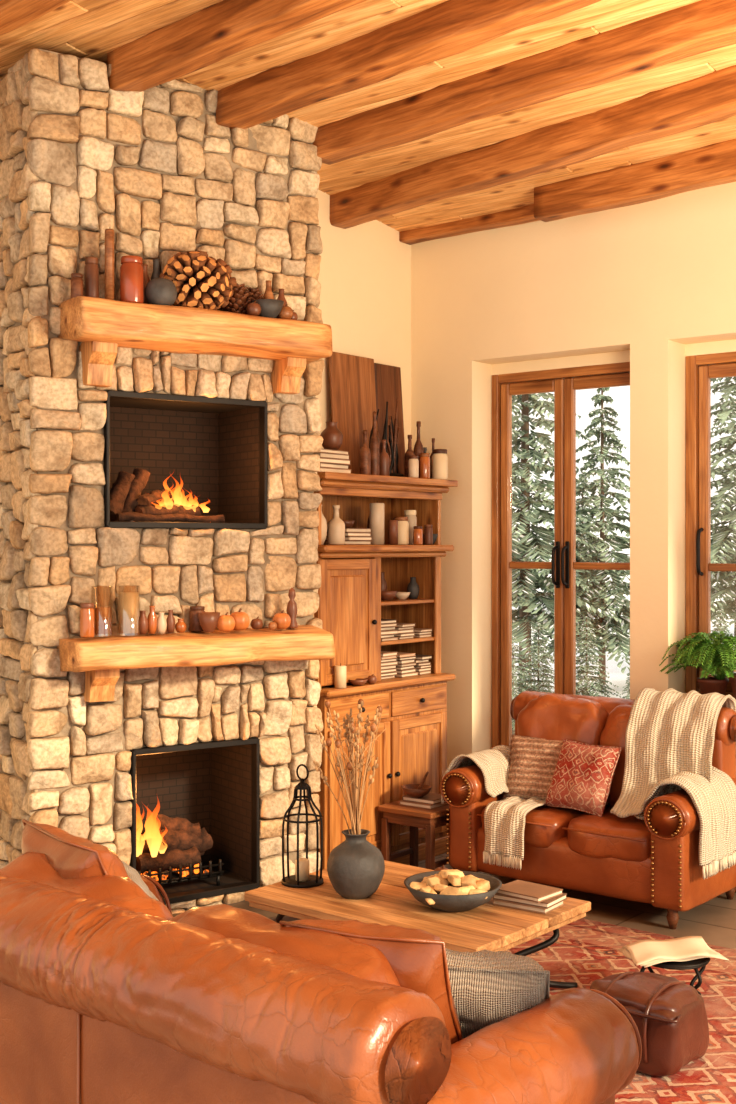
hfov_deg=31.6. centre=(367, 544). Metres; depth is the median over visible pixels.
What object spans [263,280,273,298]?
vase
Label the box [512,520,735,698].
snowy ground
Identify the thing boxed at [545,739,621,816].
pillow
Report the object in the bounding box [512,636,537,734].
shrub
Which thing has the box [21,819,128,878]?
leather pillow
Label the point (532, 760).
woven pillow
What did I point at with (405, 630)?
book stack
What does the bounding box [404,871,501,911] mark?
bowl
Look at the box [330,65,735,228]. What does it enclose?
ceiling beam
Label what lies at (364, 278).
wall
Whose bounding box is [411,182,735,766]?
wall
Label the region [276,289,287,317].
vase
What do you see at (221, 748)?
stone fireplace
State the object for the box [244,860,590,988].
coffee table
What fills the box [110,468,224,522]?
firewood pile
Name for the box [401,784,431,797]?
wooden bowl
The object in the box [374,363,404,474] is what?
board
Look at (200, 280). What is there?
pinecone
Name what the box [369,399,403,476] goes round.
driftwood sculpture
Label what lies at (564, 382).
door
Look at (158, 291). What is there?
pot
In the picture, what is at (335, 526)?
bottle
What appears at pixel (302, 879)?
wire lantern
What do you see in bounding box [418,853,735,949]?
floor
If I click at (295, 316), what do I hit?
ball
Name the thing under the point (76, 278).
jar
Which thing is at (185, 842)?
firewood pile
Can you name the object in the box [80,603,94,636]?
jar
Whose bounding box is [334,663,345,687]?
pillar candle
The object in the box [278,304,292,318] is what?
ball
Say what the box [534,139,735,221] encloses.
ceiling beam
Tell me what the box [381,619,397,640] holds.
book stack
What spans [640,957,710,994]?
footstool
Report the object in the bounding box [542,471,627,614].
fir tree
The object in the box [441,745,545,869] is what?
throw
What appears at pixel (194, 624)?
jar
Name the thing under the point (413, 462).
candle jar
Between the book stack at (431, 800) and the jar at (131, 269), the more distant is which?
the book stack at (431, 800)
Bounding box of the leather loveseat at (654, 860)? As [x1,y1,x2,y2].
[440,691,735,928]
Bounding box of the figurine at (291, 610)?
[286,588,297,627]
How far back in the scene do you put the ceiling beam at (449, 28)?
5.21 m
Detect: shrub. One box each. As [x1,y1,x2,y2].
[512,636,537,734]
[514,622,553,693]
[553,617,620,697]
[621,670,629,698]
[711,609,730,671]
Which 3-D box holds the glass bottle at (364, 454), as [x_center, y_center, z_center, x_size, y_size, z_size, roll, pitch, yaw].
[-0.015,-0.482,6.809,0.060,0.240,0.060,0,0,39]
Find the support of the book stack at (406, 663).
in the wooden hutch
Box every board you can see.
[329,352,377,473]
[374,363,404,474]
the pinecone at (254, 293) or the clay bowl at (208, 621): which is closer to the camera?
the clay bowl at (208, 621)
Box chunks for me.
[409,869,489,904]
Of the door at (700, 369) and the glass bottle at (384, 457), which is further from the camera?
the glass bottle at (384, 457)
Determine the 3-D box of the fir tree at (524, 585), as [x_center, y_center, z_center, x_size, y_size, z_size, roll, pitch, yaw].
[1.596,-1.106,13.440,1.988,5.712,2.032,0,0,-42]
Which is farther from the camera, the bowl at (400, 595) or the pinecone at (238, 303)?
the bowl at (400, 595)
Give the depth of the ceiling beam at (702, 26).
5.30 m
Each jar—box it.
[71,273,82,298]
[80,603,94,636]
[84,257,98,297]
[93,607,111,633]
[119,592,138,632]
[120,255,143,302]
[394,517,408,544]
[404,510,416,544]
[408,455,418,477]
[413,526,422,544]
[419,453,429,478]
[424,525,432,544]
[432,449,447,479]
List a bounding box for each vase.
[139,611,147,633]
[142,264,149,303]
[147,606,156,633]
[151,259,159,279]
[157,612,166,632]
[166,610,174,632]
[175,618,186,632]
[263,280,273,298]
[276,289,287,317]
[320,422,342,449]
[321,505,326,544]
[327,829,384,899]
[381,572,386,599]
[407,577,418,598]
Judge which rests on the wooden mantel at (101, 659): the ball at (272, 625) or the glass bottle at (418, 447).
the ball at (272, 625)
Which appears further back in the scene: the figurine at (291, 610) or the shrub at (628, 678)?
the shrub at (628, 678)
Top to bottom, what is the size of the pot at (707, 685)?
0.130 m
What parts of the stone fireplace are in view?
fire grate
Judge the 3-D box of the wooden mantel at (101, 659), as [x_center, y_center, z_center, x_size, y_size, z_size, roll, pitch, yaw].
[-0.742,0.520,5.740,1.230,0.287,0.330,0,0,-34]
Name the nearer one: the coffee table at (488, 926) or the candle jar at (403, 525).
the coffee table at (488, 926)
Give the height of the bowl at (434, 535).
0.060 m
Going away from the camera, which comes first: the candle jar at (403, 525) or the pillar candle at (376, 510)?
the pillar candle at (376, 510)
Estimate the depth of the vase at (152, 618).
5.59 m
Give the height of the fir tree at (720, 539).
5.712 m
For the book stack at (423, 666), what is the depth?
7.16 m
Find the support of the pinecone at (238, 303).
on the wooden mantel at (102, 325)
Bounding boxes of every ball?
[246,301,260,315]
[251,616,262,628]
[268,620,276,629]
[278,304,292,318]
[291,310,297,319]
[367,674,376,683]
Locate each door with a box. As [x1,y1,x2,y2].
[492,362,629,747]
[686,351,735,696]
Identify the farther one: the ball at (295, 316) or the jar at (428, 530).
the jar at (428, 530)
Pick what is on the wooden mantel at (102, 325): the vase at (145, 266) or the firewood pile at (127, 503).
the vase at (145, 266)
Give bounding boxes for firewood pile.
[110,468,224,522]
[136,813,212,880]
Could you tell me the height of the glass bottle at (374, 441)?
0.340 m
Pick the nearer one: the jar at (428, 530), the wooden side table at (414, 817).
the wooden side table at (414, 817)
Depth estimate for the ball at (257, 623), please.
5.87 m
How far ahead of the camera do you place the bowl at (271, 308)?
5.79 m
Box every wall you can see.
[315,190,410,452]
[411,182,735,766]
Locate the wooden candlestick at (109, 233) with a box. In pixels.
[105,228,113,299]
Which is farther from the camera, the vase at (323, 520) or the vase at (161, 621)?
the vase at (323, 520)
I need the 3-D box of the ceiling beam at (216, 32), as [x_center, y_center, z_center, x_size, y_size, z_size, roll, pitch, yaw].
[0.959,-2.076,3.710,5.622,0.178,0.168,-1,-1,44]
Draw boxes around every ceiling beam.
[0,0,70,34]
[107,0,367,91]
[216,0,600,128]
[312,0,735,164]
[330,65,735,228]
[399,204,538,244]
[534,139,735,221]
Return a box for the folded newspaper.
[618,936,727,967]
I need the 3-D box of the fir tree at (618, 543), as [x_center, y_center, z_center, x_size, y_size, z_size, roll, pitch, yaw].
[2.403,-0.009,13.565,1.722,3.418,1.816,0,0,-9]
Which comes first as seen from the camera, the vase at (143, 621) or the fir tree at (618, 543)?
the vase at (143, 621)
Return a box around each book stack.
[313,449,351,472]
[324,528,371,544]
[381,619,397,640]
[381,651,397,679]
[394,623,415,639]
[394,652,417,677]
[399,793,447,808]
[413,628,431,637]
[414,654,432,674]
[493,880,566,913]
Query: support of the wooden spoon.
in the wooden bowl at (411, 790)
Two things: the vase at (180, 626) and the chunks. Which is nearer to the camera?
the chunks
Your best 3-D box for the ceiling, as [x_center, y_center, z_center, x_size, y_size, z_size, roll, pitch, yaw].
[0.356,-2.217,3.758,7.200,0.904,6.551,0,0,39]
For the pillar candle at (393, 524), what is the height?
0.142 m
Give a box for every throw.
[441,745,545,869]
[610,688,735,879]
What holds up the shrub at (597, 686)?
on the snowy ground
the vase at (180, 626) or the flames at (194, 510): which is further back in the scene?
the flames at (194, 510)
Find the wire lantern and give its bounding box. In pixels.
[281,764,322,887]
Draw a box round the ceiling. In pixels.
[0,0,735,231]
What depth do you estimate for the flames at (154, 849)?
5.82 m
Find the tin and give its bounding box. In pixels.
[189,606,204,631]
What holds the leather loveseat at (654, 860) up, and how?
on the floor
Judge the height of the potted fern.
0.246 m
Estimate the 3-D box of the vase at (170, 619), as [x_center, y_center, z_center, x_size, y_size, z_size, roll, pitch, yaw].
[-0.858,0.332,5.654,0.040,0.100,0.040,0,0,-34]
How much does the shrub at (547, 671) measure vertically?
1.025 m
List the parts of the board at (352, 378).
wood panel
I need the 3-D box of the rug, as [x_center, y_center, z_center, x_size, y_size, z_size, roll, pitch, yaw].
[0.486,1.696,4.366,3.500,0.006,3.000,0,0,39]
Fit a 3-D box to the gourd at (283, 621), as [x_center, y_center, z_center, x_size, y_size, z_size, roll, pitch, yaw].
[-0.393,0.339,5.918,0.082,0.087,0.082,0,0,34]
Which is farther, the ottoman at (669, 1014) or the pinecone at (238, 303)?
the pinecone at (238, 303)
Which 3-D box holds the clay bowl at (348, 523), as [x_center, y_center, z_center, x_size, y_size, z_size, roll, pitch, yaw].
[-0.117,-0.107,6.762,0.100,0.040,0.100,0,0,39]
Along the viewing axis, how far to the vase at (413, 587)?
7.21 m
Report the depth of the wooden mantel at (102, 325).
5.57 m
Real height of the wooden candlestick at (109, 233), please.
0.322 m
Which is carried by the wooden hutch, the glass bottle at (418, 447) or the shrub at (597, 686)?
the glass bottle at (418, 447)
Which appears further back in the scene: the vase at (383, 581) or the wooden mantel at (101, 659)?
the vase at (383, 581)
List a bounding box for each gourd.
[217,612,234,631]
[230,608,249,630]
[272,610,290,628]
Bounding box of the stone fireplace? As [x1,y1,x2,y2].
[0,48,323,921]
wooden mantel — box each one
[57,625,334,701]
[58,296,332,393]
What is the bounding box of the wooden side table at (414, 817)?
[378,800,458,869]
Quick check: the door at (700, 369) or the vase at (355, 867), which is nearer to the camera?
the vase at (355, 867)
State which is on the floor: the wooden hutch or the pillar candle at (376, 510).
the wooden hutch
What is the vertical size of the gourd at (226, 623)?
0.087 m
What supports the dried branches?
in the vase at (355, 867)
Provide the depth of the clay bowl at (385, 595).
6.99 m
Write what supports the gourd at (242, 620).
on the wooden mantel at (101, 659)
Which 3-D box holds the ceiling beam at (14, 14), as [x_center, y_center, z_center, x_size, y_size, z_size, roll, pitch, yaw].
[0.306,-2.148,3.496,6.365,0.185,0.172,-1,0,43]
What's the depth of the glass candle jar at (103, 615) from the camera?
5.43 m
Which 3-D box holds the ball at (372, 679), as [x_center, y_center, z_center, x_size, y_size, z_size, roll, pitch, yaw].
[0.020,0.687,6.677,0.050,0.052,0.050,0,0,39]
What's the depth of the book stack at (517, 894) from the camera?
4.88 m
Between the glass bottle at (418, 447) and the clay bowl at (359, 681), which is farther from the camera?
the glass bottle at (418, 447)
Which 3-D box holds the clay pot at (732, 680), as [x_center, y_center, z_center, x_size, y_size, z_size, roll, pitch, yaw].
[1.871,0.720,6.409,0.184,0.160,0.182,0,0,39]
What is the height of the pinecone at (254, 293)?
0.159 m
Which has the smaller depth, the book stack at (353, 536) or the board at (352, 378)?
the book stack at (353, 536)
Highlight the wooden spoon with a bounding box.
[417,771,428,788]
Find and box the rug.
[506,918,735,1103]
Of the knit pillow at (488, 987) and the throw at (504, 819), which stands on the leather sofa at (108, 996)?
the knit pillow at (488, 987)
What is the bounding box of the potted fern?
[659,631,735,679]
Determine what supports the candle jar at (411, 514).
in the wooden hutch
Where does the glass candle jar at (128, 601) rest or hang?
on the wooden mantel at (101, 659)
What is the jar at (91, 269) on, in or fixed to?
on the wooden mantel at (102, 325)
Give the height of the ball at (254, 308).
0.068 m
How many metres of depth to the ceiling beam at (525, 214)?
7.23 m
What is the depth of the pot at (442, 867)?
5.20 m
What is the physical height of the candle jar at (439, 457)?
0.170 m
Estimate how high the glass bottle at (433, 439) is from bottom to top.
0.240 m
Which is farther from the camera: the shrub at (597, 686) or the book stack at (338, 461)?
the shrub at (597, 686)
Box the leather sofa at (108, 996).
[0,851,641,1103]
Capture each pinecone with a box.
[160,250,236,309]
[225,283,251,313]
[246,287,264,315]
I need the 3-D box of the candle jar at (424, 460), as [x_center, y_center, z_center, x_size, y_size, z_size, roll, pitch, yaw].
[0.310,-0.432,7.118,0.060,0.140,0.060,0,0,39]
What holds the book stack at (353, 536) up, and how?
in the wooden hutch
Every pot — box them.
[145,274,176,305]
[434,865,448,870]
[697,677,728,694]
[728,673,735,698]
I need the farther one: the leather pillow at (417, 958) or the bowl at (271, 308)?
the bowl at (271, 308)
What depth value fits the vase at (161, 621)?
5.61 m
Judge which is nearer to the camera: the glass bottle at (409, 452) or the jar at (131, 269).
the jar at (131, 269)
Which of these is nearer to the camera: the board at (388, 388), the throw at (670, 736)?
the throw at (670, 736)
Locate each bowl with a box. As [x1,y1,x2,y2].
[198,612,219,631]
[252,299,283,317]
[342,520,354,527]
[349,678,367,685]
[381,591,397,599]
[395,592,409,599]
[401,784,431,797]
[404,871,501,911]
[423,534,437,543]
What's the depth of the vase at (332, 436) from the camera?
6.65 m
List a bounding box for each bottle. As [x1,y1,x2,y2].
[327,505,344,544]
[359,430,370,474]
[370,412,379,474]
[380,439,389,475]
[404,435,414,476]
[414,421,423,459]
[430,438,434,478]
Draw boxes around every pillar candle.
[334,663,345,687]
[369,503,383,544]
[389,518,397,544]
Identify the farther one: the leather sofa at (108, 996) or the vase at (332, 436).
the vase at (332, 436)
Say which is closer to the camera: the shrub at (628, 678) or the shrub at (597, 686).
the shrub at (628, 678)
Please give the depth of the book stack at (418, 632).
7.15 m
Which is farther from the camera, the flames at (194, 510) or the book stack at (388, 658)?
the book stack at (388, 658)
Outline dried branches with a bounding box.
[313,699,382,834]
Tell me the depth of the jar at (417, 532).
7.03 m
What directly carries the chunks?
in the bowl at (446, 903)
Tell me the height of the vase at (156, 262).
0.220 m
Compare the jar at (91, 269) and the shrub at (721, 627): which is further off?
the shrub at (721, 627)
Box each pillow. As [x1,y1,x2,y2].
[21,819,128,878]
[122,861,158,900]
[279,919,461,1044]
[445,948,549,1038]
[502,735,563,799]
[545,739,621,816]
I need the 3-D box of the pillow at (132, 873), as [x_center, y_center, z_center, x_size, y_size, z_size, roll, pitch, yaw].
[-0.629,1.004,3.537,0.203,0.268,0.328,0,0,-19]
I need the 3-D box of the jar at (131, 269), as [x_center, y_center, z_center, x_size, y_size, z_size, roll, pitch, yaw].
[-1.001,-1.118,5.510,0.100,0.200,0.100,0,0,-34]
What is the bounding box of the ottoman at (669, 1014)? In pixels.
[590,971,708,1075]
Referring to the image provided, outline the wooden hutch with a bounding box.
[314,472,457,870]
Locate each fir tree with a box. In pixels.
[512,393,621,689]
[528,387,629,689]
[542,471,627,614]
[711,377,735,648]

